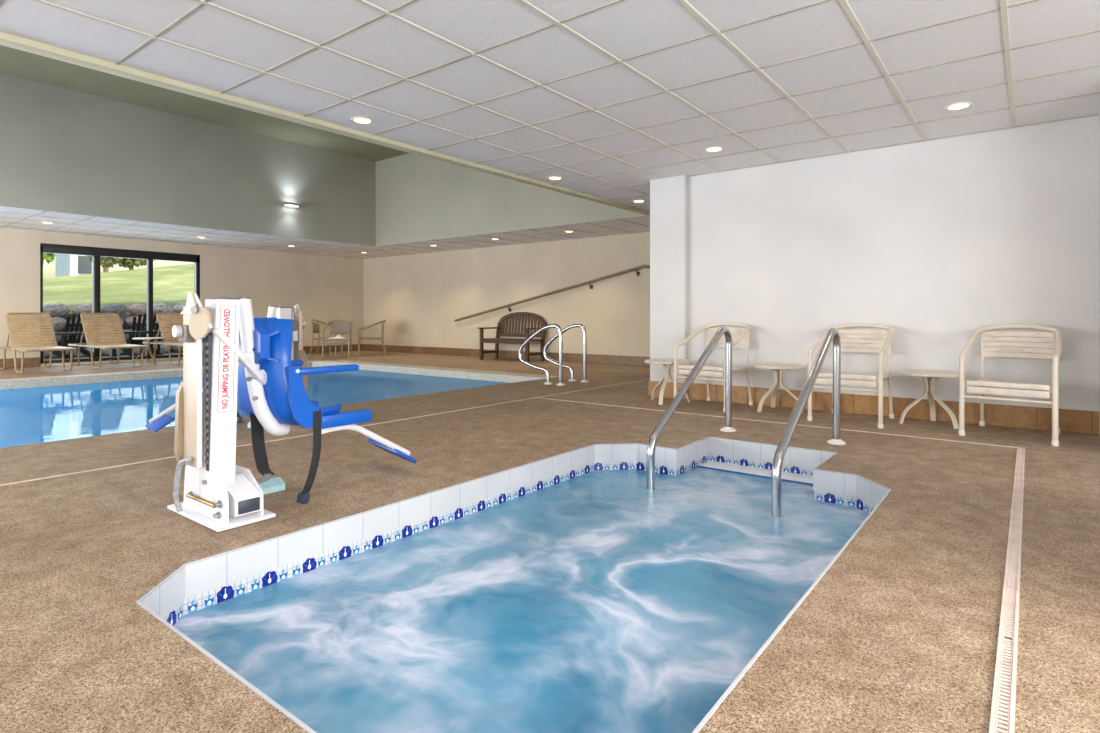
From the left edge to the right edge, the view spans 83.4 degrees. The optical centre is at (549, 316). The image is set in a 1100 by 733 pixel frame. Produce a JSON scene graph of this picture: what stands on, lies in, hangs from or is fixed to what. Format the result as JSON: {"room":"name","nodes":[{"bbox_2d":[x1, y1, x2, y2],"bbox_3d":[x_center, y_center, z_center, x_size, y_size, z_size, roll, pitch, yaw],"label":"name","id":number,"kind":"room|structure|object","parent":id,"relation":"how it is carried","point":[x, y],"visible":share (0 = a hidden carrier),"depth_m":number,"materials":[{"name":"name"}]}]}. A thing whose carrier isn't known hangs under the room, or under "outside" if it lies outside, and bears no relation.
{"room":"indoor swimming pool","nodes":[
{"label":"indoor swimming pool","id":0,"kind":"room"},
{"bbox_2d":[0,228,362,366],"bbox_3d":[-8.951,-0.418,11.296,0.200,2.813,13.250,0,0,38],"label":"wall","id":1,"kind":"structure","parent":0,"point":[325,288],"depth_m":13.72,"materials":[{"name":"beige paint"}]},
{"bbox_2d":[0,357,39,368],"bbox_3d":[-10.935,0.803,8.570,0.014,0.170,6.110,0,0,38],"label":"baseboard","id":2,"kind":"structure","parent":1,"relation":"attached to","point":[34,361],"depth_m":10.80,"materials":[{"name":"brown stone"}]},
{"bbox_2d":[40,243,199,363],"bbox_3d":[-8.290,-0.237,12.081,0.120,2.150,2.680,0,0,38],"label":"window","id":3,"kind":"structure","parent":1,"relation":"in","point":[95,252],"depth_m":11.85,"materials":[{"name":"black metal"}]},
{"bbox_2d":[303,344,362,352],"bbox_3d":[-6.169,0.803,14.701,0.014,0.170,4.060,0,0,38],"label":"baseboard","id":4,"kind":"structure","parent":1,"relation":"attached to","point":[307,349],"depth_m":15.55,"materials":[{"name":"brown stone"}]},
{"bbox_2d":[0,45,407,161],"bbox_3d":[-4.114,-3.362,7.473,6.730,0.001,9.750,0,0,38],"label":"ceiling","id":5,"kind":"structure","parent":0,"point":[14,62],"depth_m":9.65,"materials":[{"name":"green paint"}]},
{"bbox_2d":[0,360,558,447],"bbox_3d":[-4.794,0.968,7.438,5.688,0.160,8.248,0,0,38],"label":"trim","id":6,"kind":"structure","parent":0,"point":[14,384],"depth_m":9.74,"materials":[{"name":"tile"}]},
{"bbox_2d":[0,73,646,245],"bbox_3d":[-4.114,-2.443,7.473,6.730,1.837,9.750,0,0,38],"label":"wall","id":7,"kind":"structure","parent":0,"point":[63,150],"depth_m":10.63,"materials":[{"name":"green paint"}]},
{"bbox_2d":[284,201,299,207],"bbox_3d":[-4.920,-2.142,11.766,0.184,0.110,0.310,0,0,38],"label":"wall sconce","id":8,"kind":"object","parent":7,"relation":"attached to","point":[287,204],"visible":1,"depth_m":11.73,"materials":[{"name":"white metal"}]},
{"bbox_2d":[0,31,649,215],"bbox_3d":[-1.403,-1.513,5.365,0.110,0.050,9.750,0,0,38],"label":"trim","id":9,"kind":"structure","parent":7,"relation":"attached to","point":[9,40],"depth_m":4.39,"materials":[{"name":"beige paint"}]},
{"bbox_2d":[0,211,649,258],"bbox_3d":[-5.155,-1.523,8.346,9.415,0.006,12.850,0,0,38],"label":"trim","id":10,"kind":"structure","parent":7,"relation":"attached to","point":[42,211],"depth_m":11.70,"materials":[{"name":"beige paint"}]},
{"bbox_2d":[363,232,649,356],"bbox_3d":[-0.703,-0.418,13.149,10.550,2.813,0.200,0,0,38],"label":"wall","id":11,"kind":"structure","parent":0,"point":[420,297],"depth_m":13.03,"materials":[{"name":"beige paint"}]},
{"bbox_2d":[363,344,649,365],"bbox_3d":[-0.768,0.803,13.065,10.550,0.170,0.014,0,0,38],"label":"baseboard","id":12,"kind":"structure","parent":11,"relation":"attached to","point":[567,357],"depth_m":13.11,"materials":[{"name":"brown tile"}]},
{"bbox_2d":[454,265,649,321],"bbox_3d":[-0.114,-0.408,12.501,5.165,1.042,0.091,0,0,38],"label":"wall handrail","id":13,"kind":"object","parent":11,"relation":"attached to","point":[641,266],"visible":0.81,"depth_m":12.19,"materials":[{"name":"brown wood"}]},
{"bbox_2d":[0,350,1099,732],"bbox_3d":[-2.122,0.888,5.988,17.100,0.001,12.850,0,0,38],"label":"floor","id":14,"kind":"structure","parent":0,"point":[900,634],"depth_m":2.39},
{"bbox_2d":[0,313,76,373],"bbox_3d":[-8.564,0.408,10.280,2.012,0.959,0.665,0,0,38],"label":"chaise lounge","id":15,"kind":"object","parent":14,"relation":"on","point":[37,329],"visible":1,"depth_m":10.33,"materials":[{"name":"plastic"}]},
{"bbox_2d":[68,313,148,368],"bbox_3d":[-7.938,0.408,11.085,2.012,0.959,0.665,0,0,38],"label":"chaise lounge","id":16,"kind":"object","parent":14,"relation":"on","point":[91,333],"visible":0.98,"depth_m":11.14,"materials":[{"name":"beige plastic"}]},
{"bbox_2d":[132,337,162,364],"bbox_3d":[-7.475,0.639,11.485,0.480,0.502,0.480,0,0,8],"label":"patio table","id":17,"kind":"object","parent":14,"relation":"on","point":[141,338],"visible":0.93,"depth_m":11.44,"materials":[{"name":"plastic"}]},
{"bbox_2d":[143,313,182,364],"bbox_3d":[-7.189,0.408,12.048,2.012,0.959,0.665,0,0,38],"label":"chaise lounge","id":18,"kind":"object","parent":14,"relation":"on","point":[168,319],"visible":0.44,"depth_m":12.05,"materials":[{"name":"beige plastic"}]},
{"bbox_2d":[145,304,306,431],"bbox_3d":[-2.511,0.388,4.935,0.653,0.999,1.250,0,0,38],"label":"lift","id":19,"kind":"object","parent":14,"relation":"on","point":[162,419],"visible":0.09,"depth_m":5.33,"materials":[{"name":"blue plastic"}]},
{"bbox_2d":[167,291,416,531],"bbox_3d":[-1.271,0.388,3.185,0.653,0.999,1.250,0,0,38],"label":"lift","id":20,"kind":"object","parent":14,"relation":"on","point":[246,359],"visible":1,"depth_m":2.73,"materials":[{"name":"white painted metal"},{"name":"bright blue plastic"},{"name":"tan plastic"}]},
{"bbox_2d":[309,319,342,354],"bbox_3d":[-5.314,0.473,14.678,0.632,0.830,0.587,0,0,-3],"label":"patio chair","id":21,"kind":"object","parent":14,"relation":"on","point":[315,325],"visible":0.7,"depth_m":14.60,"materials":[{"name":"beige metal"}]},
{"bbox_2d":[322,319,352,357],"bbox_3d":[-4.710,0.473,13.760,0.587,0.830,0.632,0,0,-8],"label":"patio chair","id":22,"kind":"object","parent":14,"relation":"on","point":[335,327],"visible":0.99,"depth_m":13.98,"materials":[{"name":"beige metal"}]},
{"bbox_2d":[328,335,347,338],"bbox_3d":[-4.710,0.441,13.706,0.375,0.090,0.240,0,0,-2],"label":"towel","id":23,"kind":"object","parent":22,"relation":"on","point":[337,336],"visible":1,"depth_m":13.63,"materials":[{"name":"white fabric"}]},
{"bbox_2d":[358,319,386,354],"bbox_3d":[-4.192,0.473,14.562,0.632,0.830,0.587,0,0,-19],"label":"patio chair","id":24,"kind":"object","parent":14,"relation":"on","point":[384,320],"visible":1,"depth_m":14.41,"materials":[{"name":"beige metal"}]},
{"bbox_2d":[0,379,1016,485],"bbox_3d":[0.120,0.886,3.707,4.221,0.004,12.000,0,0,38],"label":"trim","id":25,"kind":"structure","parent":14,"relation":"attached to","point":[645,379],"depth_m":4.69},
{"bbox_2d":[478,312,546,361],"bbox_3d":[-0.771,0.394,12.629,1.315,0.991,0.675,0,0,38],"label":"garden bench","id":26,"kind":"object","parent":14,"relation":"on","point":[528,331],"visible":0.87,"depth_m":12.77,"materials":[{"name":"brown wood"}]},
{"bbox_2d":[136,436,891,732],"bbox_3d":[0.385,0.945,2.899,1.838,0.122,3.608,0,0,38],"label":"hot tub edge","id":27,"kind":"structure","parent":14,"relation":"attached to","point":[199,576],"depth_m":2.95,"materials":[{"name":"white tile"}]},
{"bbox_2d":[518,324,564,385],"bbox_3d":[-0.120,0.492,8.238,0.778,0.795,0.116,0,0,38],"label":"ladder rail","id":28,"kind":"object","parent":14,"relation":"on","point":[557,326],"visible":1,"depth_m":8.14,"materials":[{"name":"silver metal"}]},
{"bbox_2d":[543,324,588,381],"bbox_3d":[0.215,0.492,8.636,0.778,0.795,0.116,0,0,38],"label":"ladder rail","id":29,"kind":"object","parent":14,"relation":"on","point":[553,338],"visible":0.96,"depth_m":8.54,"materials":[{"name":"silver metal"}]},
{"bbox_2d":[644,359,689,404],"bbox_3d":[1.221,0.671,6.435,0.470,0.437,0.470,0,0,38],"label":"side table","id":30,"kind":"object","parent":14,"relation":"on","point":[664,362],"visible":0.94,"depth_m":6.40,"materials":[{"name":"beige plastic"}]},
{"bbox_2d":[646,326,736,489],"bbox_3d":[1.019,0.731,4.342,0.124,1.314,1.337,0,0,38],"label":"handrail","id":31,"kind":"object","parent":14,"relation":"attached to","point":[650,459],"visible":0.98,"depth_m":4.33,"materials":[{"name":"silver metal"}]},
{"bbox_2d":[674,322,752,411],"bbox_3d":[1.647,0.473,6.167,0.587,0.830,0.632,0,0,44],"label":"armchair","id":32,"kind":"object","parent":14,"relation":"on","point":[737,336],"visible":0.84,"depth_m":6.18,"materials":[{"name":"beige plastic"}]},
{"bbox_2d":[752,363,804,412],"bbox_3d":[2.155,0.671,5.836,0.470,0.437,0.470,0,0,18],"label":"side table","id":33,"kind":"object","parent":14,"relation":"on","point":[774,367],"visible":1,"depth_m":5.80,"materials":[{"name":"beige plastic"}]},
{"bbox_2d":[771,328,845,516],"bbox_3d":[1.624,0.731,3.840,0.124,1.314,1.387,0,0,38],"label":"handrail","id":34,"kind":"object","parent":14,"relation":"attached to","point":[833,334],"visible":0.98,"depth_m":3.80,"materials":[{"name":"silver metal"}]},
{"bbox_2d":[807,323,893,428],"bbox_3d":[2.618,0.473,5.330,0.587,0.830,0.632,0,0,40],"label":"armchair","id":35,"kind":"object","parent":14,"relation":"on","point":[863,334],"visible":0.89,"depth_m":5.36,"materials":[{"name":"cream powder-coated metal"},{"name":"cream vinyl"}]},
{"bbox_2d":[897,369,958,428],"bbox_3d":[3.135,0.671,5.100,0.470,0.437,0.470,0,0,-42],"label":"side table","id":36,"kind":"object","parent":14,"relation":"on","point":[933,375],"visible":0.95,"depth_m":5.08,"materials":[{"name":"beige plastic"}]},
{"bbox_2d":[989,447,1024,732],"bbox_3d":[0.944,0.885,1.293,0.043,0.006,7.300,0,0,38],"label":"drain","id":37,"kind":"object","parent":14,"relation":"on","point":[1002,718],"visible":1,"depth_m":1.77,"materials":[{"name":"white plastic"}]},
{"bbox_2d":[958,324,1061,445],"bbox_3d":[3.486,0.473,4.655,0.587,0.830,0.632,0,0,44],"label":"armchair","id":38,"kind":"object","parent":14,"relation":"on","point":[1008,349],"visible":1,"depth_m":4.67,"materials":[{"name":"cream powder-coated metal"},{"name":"cream vinyl"}]},
{"bbox_3d":[-4.794,1.538,7.438,5.700,1.300,8.260,0,0,38],"label":"basin","id":39,"kind":"object","parent":14,"relation":"in","visible":0},
{"bbox_2d":[0,370,507,447],"bbox_3d":[-4.794,1.003,7.438,5.686,0.001,8.246,0,0,38],"label":"pool water","id":40,"kind":"object","parent":39,"relation":"in","point":[32,415],"visible":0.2,"depth_m":7.58,"materials":[{"name":"blue liquid"}]},
{"bbox_2d":[0,0,1099,258],"bbox_3d":[-2.122,-1.525,5.988,17.100,0.001,12.850,0,0,38],"label":"ceiling","id":41,"kind":"structure","parent":0,"point":[626,29],"depth_m":3.86,"materials":[{"name":"white tile"}]},
{"bbox_2d":[351,117,373,123],"bbox_3d":[-1.455,-1.522,4.792,0.176,0.007,0.176,0,0,38],"label":"recessed light","id":42,"kind":"object","parent":41,"relation":"in","point":[360,120],"visible":1,"depth_m":4.79,"materials":[{"name":"white"}]},
{"bbox_2d":[0,0,1099,206],"bbox_3d":[1.648,-1.522,3.057,7.550,0.008,12.850,0,0,38],"label":"ceiling grid","id":43,"kind":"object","parent":41,"relation":"attached to","point":[1003,3],"depth_m":3.81,"materials":[{"name":"white metal"}]},
{"bbox_2d":[547,176,562,179],"bbox_3d":[0.055,-1.522,6.784,0.176,0.007,0.176,0,0,38],"label":"recessed light","id":44,"kind":"object","parent":41,"relation":"in","point":[550,177],"visible":1,"depth_m":6.78,"materials":[{"name":"white"}]},
{"bbox_2d":[704,146,723,151],"bbox_3d":[1.491,-1.522,5.617,0.176,0.007,0.176,0,0,38],"label":"recessed light","id":45,"kind":"object","parent":41,"relation":"in","point":[715,148],"visible":1,"depth_m":5.62,"materials":[{"name":"white"}]},
{"bbox_2d":[944,102,972,109],"bbox_3d":[2.954,-1.522,4.468,0.176,0.007,0.176,0,0,38],"label":"recessed light","id":46,"kind":"object","parent":41,"relation":"in","point":[960,105],"visible":1,"depth_m":4.46,"materials":[{"name":"white"}]},
{"bbox_2d":[688,115,1098,410],"bbox_3d":[5.047,-0.418,6.370,6.850,2.813,3.847,0,0,38],"label":"wall","id":47,"kind":"structure","parent":0,"point":[938,242],"depth_m":5.39,"materials":[{"name":"white paint"}]},
{"bbox_2d":[648,381,684,399],"bbox_3d":[1.270,0.800,6.760,0.432,0.176,0.014,0,0,38],"label":"baseboard","id":48,"kind":"structure","parent":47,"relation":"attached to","point":[669,390],"depth_m":6.76,"materials":[{"name":"beige stone"}]},
{"bbox_2d":[650,175,687,398],"bbox_3d":[1.303,-0.319,6.793,0.420,2.413,0.080,0,0,38],"label":"pillar","id":49,"kind":"structure","parent":47,"relation":"attached to","point":[669,195],"depth_m":6.75,"materials":[{"name":"white paint"}]},
{"bbox_2d":[687,114,1098,176],"bbox_3d":[2.643,-1.521,5.795,3.760,0.010,0.012,0,0,38],"label":"trim","id":50,"kind":"structure","parent":47,"relation":"attached to","point":[1093,114],"depth_m":5.40,"materials":[{"name":"white paint"}]},
{"bbox_2d":[687,383,1099,434],"bbox_3d":[2.808,0.800,5.665,3.340,0.176,0.014,0,0,38],"label":"baseboard","id":51,"kind":"structure","parent":47,"relation":"attached to","point":[1026,417],"depth_m":5.32,"materials":[{"name":"brown wood"}]},
{"bbox_2d":[1099,114,1099,411],"bbox_3d":[4.208,-0.319,4.012,0.900,2.413,0.904,0,0,38],"label":"wall","id":52,"kind":"structure","parent":0,"point":[1099,114],"depth_m":4.63,"materials":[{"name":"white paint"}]},
{"bbox_3d":[0.385,1.483,2.899,1.830,0.710,3.600,0,0,38],"label":"basin","id":53,"kind":"object","parent":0,"visible":0},
{"bbox_2d":[163,453,875,625],"bbox_3d":[0.385,1.077,2.898,1.827,0.142,3.597,0,0,38],"label":"trim","id":54,"kind":"structure","parent":53,"relation":"attached to","point":[194,603],"depth_m":3.15,"materials":[{"name":"white tile"}]},
{"bbox_2d":[174,467,868,732],"bbox_3d":[0.385,1.066,2.899,1.822,0.001,3.592,0,0,38],"label":"water","id":55,"kind":"object","parent":53,"relation":"in","point":[600,601],"visible":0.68,"depth_m":2.23,"materials":[{"name":"liquid"}]},
{"bbox_2d":[696,460,812,485],"bbox_3d":[1.452,1.121,4.202,0.875,0.131,0.222,0,0,38],"label":"step","id":56,"kind":"structure","parent":53,"relation":"on","point":[714,465],"depth_m":4.23,"materials":[{"name":"white ceramic"}]},
{"bbox_3d":[-10.327,0.451,14.257,0.389,0.296,0.483,0,6,37],"label":"boulder","id":57,"kind":"object","parent":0,"visible":0},
{"bbox_2d":[101,318,123,325],"bbox_3d":[-10.262,0.149,14.479,0.445,0.302,0.382,0,0,-37],"label":"boulder","id":58,"kind":"object","parent":57,"relation":"on","point":[122,322],"visible":0.16,"depth_m":14.37,"materials":[{"name":"grey stone"}]},
{"bbox_2d":[100,304,127,315],"bbox_3d":[-10.296,-0.156,14.584,0.387,0.301,0.557,0,0,39],"label":"boulder","id":59,"kind":"object","parent":58,"relation":"on","point":[120,309],"visible":0.73,"depth_m":14.47,"materials":[{"name":"grey stone"}]},
{"label":"outside","id":60,"kind":"structure","parent":0,"visible":0},
{"bbox_2d":[43,264,193,310],"bbox_3d":[-25.285,-1.660,32.322,45.000,4.086,44.000,0,0,38],"label":"lawn","id":61,"kind":"structure","parent":60,"point":[172,285],"depth_m":18.64,"materials":[{"name":"green plant"}]},
{"bbox_2d":[43,253,55,263],"bbox_3d":[-18.338,-2.467,22.036,1.622,3.253,1.667,0,0,38],"label":"tree","id":62,"kind":"object","parent":61,"relation":"on","point":[49,257],"visible":0.02,"depth_m":22.16,"materials":[{"name":"green plant"}]},
{"bbox_2d":[55,254,91,276],"bbox_3d":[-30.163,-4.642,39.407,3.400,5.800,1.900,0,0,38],"label":"house","id":63,"kind":"structure","parent":61,"relation":"on","point":[65,264],"depth_m":38.42,"materials":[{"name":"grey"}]},
{"bbox_2d":[88,256,121,271],"bbox_3d":[-23.122,-3.195,32.187,1.953,3.191,1.944,0,0,38],"label":"tree","id":64,"kind":"object","parent":61,"relation":"on","point":[106,263],"visible":0.12,"depth_m":31.99,"materials":[{"name":"green plant"}]},
{"bbox_2d":[118,258,155,269],"bbox_3d":[-23.604,-3.213,34.779,2.479,2.658,2.500,0,0,38],"label":"tree","id":65,"kind":"object","parent":61,"relation":"on","point":[129,262],"visible":0.2,"depth_m":34.52,"materials":[{"name":"green plant"}]},
{"bbox_3d":[-9.574,0.430,15.192,0.392,0.301,0.558,-8,2,30],"label":"boulder","id":66,"kind":"object","parent":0,"visible":0},
{"bbox_3d":[-9.631,0.117,15.346,0.392,0.302,0.373,13,9,31],"label":"boulder","id":67,"kind":"object","parent":66,"relation":"on","visible":0},
{"bbox_2d":[153,303,172,313],"bbox_3d":[-9.726,-0.197,15.400,0.387,0.303,0.553,0,0,40],"label":"boulder","id":68,"kind":"object","parent":67,"relation":"on","point":[157,307],"visible":0.66,"depth_m":15.29,"materials":[{"name":"grey stone"}]},
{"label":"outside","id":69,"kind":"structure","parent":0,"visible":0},
{"bbox_2d":[45,352,182,359],"bbox_3d":[-8.831,0.908,14.465,3.500,0.001,40.000,0,0,38],"label":"ground","id":70,"kind":"structure","parent":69,"point":[165,353],"depth_m":14.49,"materials":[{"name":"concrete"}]},
{"bbox_2d":[45,344,68,357],"bbox_3d":[-10.788,0.751,13.469,0.392,0.299,0.479,0,0,35],"label":"boulder","id":71,"kind":"object","parent":70,"relation":"on","point":[47,353],"visible":0.16,"depth_m":13.34,"materials":[{"name":"grey stone"}]},
{"bbox_2d":[52,331,60,341],"bbox_3d":[-10.912,0.453,13.524,0.372,0.312,0.383,0,0,-38],"label":"boulder","id":72,"kind":"object","parent":71,"relation":"on","point":[58,337],"visible":0.15,"depth_m":13.50,"materials":[{"name":"grey stone"}]},
{"bbox_2d":[52,317,65,329],"bbox_3d":[-10.935,0.149,13.655,0.393,0.308,0.386,0,0,-37],"label":"boulder","id":73,"kind":"object","parent":72,"relation":"on","point":[59,323],"visible":0.56,"depth_m":13.57,"materials":[{"name":"grey stone"}]},
{"bbox_2d":[43,303,69,316],"bbox_3d":[-11.004,-0.147,13.688,0.585,0.314,0.391,0,0,-35],"label":"boulder","id":74,"kind":"object","parent":73,"relation":"on","point":[54,309],"visible":0.69,"depth_m":13.61,"materials":[{"name":"grey stone"}]},
{"bbox_2d":[49,313,91,358],"bbox_3d":[-9.695,0.424,12.470,0.910,0.990,0.770,0,0,18],"label":"chair","id":75,"kind":"object","parent":70,"relation":"on","point":[65,340],"visible":0.3,"depth_m":12.29,"materials":[{"name":"black paint"}]},
{"bbox_2d":[74,347,89,356],"bbox_3d":[-10.494,0.753,13.921,0.489,0.307,0.388,0,0,-42],"label":"boulder","id":76,"kind":"object","parent":70,"relation":"on","point":[87,348],"visible":0.16,"depth_m":13.76,"materials":[{"name":"grey stone"}]},
{"bbox_3d":[-10.643,0.453,13.882,0.447,0.301,0.392,6,-1,-44],"label":"boulder","id":77,"kind":"object","parent":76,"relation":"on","visible":0},
{"bbox_3d":[-10.587,0.152,14.038,0.400,0.302,0.587,-10,-2,30],"label":"boulder","id":78,"kind":"object","parent":77,"relation":"on","visible":0},
{"bbox_2d":[72,304,91,315],"bbox_3d":[-10.636,-0.152,14.145,0.485,0.305,0.395,0,0,-39],"label":"boulder","id":79,"kind":"object","parent":78,"relation":"on","point":[83,308],"visible":0.62,"depth_m":13.98,"materials":[{"name":"grey stone"}]},
{"bbox_2d":[102,349,123,355],"bbox_3d":[-10.138,0.751,14.296,0.397,0.299,0.448,0,0,19],"label":"boulder","id":80,"kind":"object","parent":70,"relation":"on","point":[104,351],"visible":0.24,"depth_m":14.13,"materials":[{"name":"grey stone"}]},
{"bbox_2d":[51,314,178,355],"bbox_3d":[-10.842,0.438,14.762,0.500,1.000,34.000,0,0,38],"label":"bank","id":81,"kind":"object","parent":70,"relation":"on","point":[123,317],"depth_m":14.99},
{"bbox_2d":[112,313,162,356],"bbox_3d":[-8.949,0.424,13.426,0.910,0.990,0.770,0,0,28],"label":"chair","id":82,"kind":"object","parent":70,"relation":"on","point":[138,324],"visible":0.38,"depth_m":13.24,"materials":[{"name":"black paint"}]},
{"bbox_2d":[134,348,144,353],"bbox_3d":[-9.817,0.746,14.724,0.396,0.296,0.559,1,-1,30],"label":"boulder","id":83,"kind":"object","parent":70,"relation":"on","point":[136,350],"visible":0.15,"depth_m":14.58,"materials":[{"name":"grey stone"}]},
{"bbox_2d":[123,329,139,339],"bbox_3d":[-9.966,0.443,14.707,0.579,0.299,0.390,0,0,-41],"label":"boulder","id":84,"kind":"object","parent":83,"relation":"on","point":[126,335],"visible":0.16,"depth_m":14.53,"materials":[{"name":"grey stone"}]},
{"bbox_2d":[125,316,146,327],"bbox_3d":[-9.934,0.127,14.934,0.403,0.308,0.581,0,0,26],"label":"boulder","id":85,"kind":"object","parent":84,"relation":"on","point":[129,320],"visible":0.36,"depth_m":14.73,"materials":[{"name":"grey stone"}]},
{"bbox_2d":[128,303,146,315],"bbox_3d":[-9.997,-0.175,14.991,0.380,0.301,0.397,0,0,-5],"label":"boulder","id":86,"kind":"object","parent":85,"relation":"on","point":[136,309],"visible":0.94,"depth_m":14.87,"materials":[{"name":"grey stone"}]},
{"bbox_2d":[153,344,170,352],"bbox_3d":[-9.524,0.742,15.139,0.395,0.299,0.394,0,0,-39],"label":"boulder","id":87,"kind":"object","parent":70,"relation":"on","point":[163,348],"visible":0.34,"depth_m":15.03,"materials":[{"name":"grey stone"}]},
{"bbox_2d":[171,345,182,351],"bbox_3d":[-9.213,0.734,15.549,0.395,0.306,0.577,0,0,38],"label":"boulder","id":88,"kind":"object","parent":70,"relation":"on","point":[173,347],"visible":0.19,"depth_m":15.35,"materials":[{"name":"grey stone"}]},
{"bbox_3d":[-9.228,0.416,15.708,0.389,0.296,0.620,-11,-13,37],"label":"boulder","id":89,"kind":"object","parent":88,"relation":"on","visible":0},
{"bbox_3d":[-9.288,0.101,15.705,0.396,0.296,0.576,-1,2,38],"label":"boulder","id":90,"kind":"object","parent":89,"relation":"on","visible":0},
{"bbox_2d":[174,302,185,312],"bbox_3d":[-9.320,-0.220,15.850,0.586,0.301,0.390,0,0,-36],"label":"boulder","id":91,"kind":"object","parent":90,"relation":"on","point":[178,308],"visible":0.33,"depth_m":15.64,"materials":[{"name":"grey stone"}]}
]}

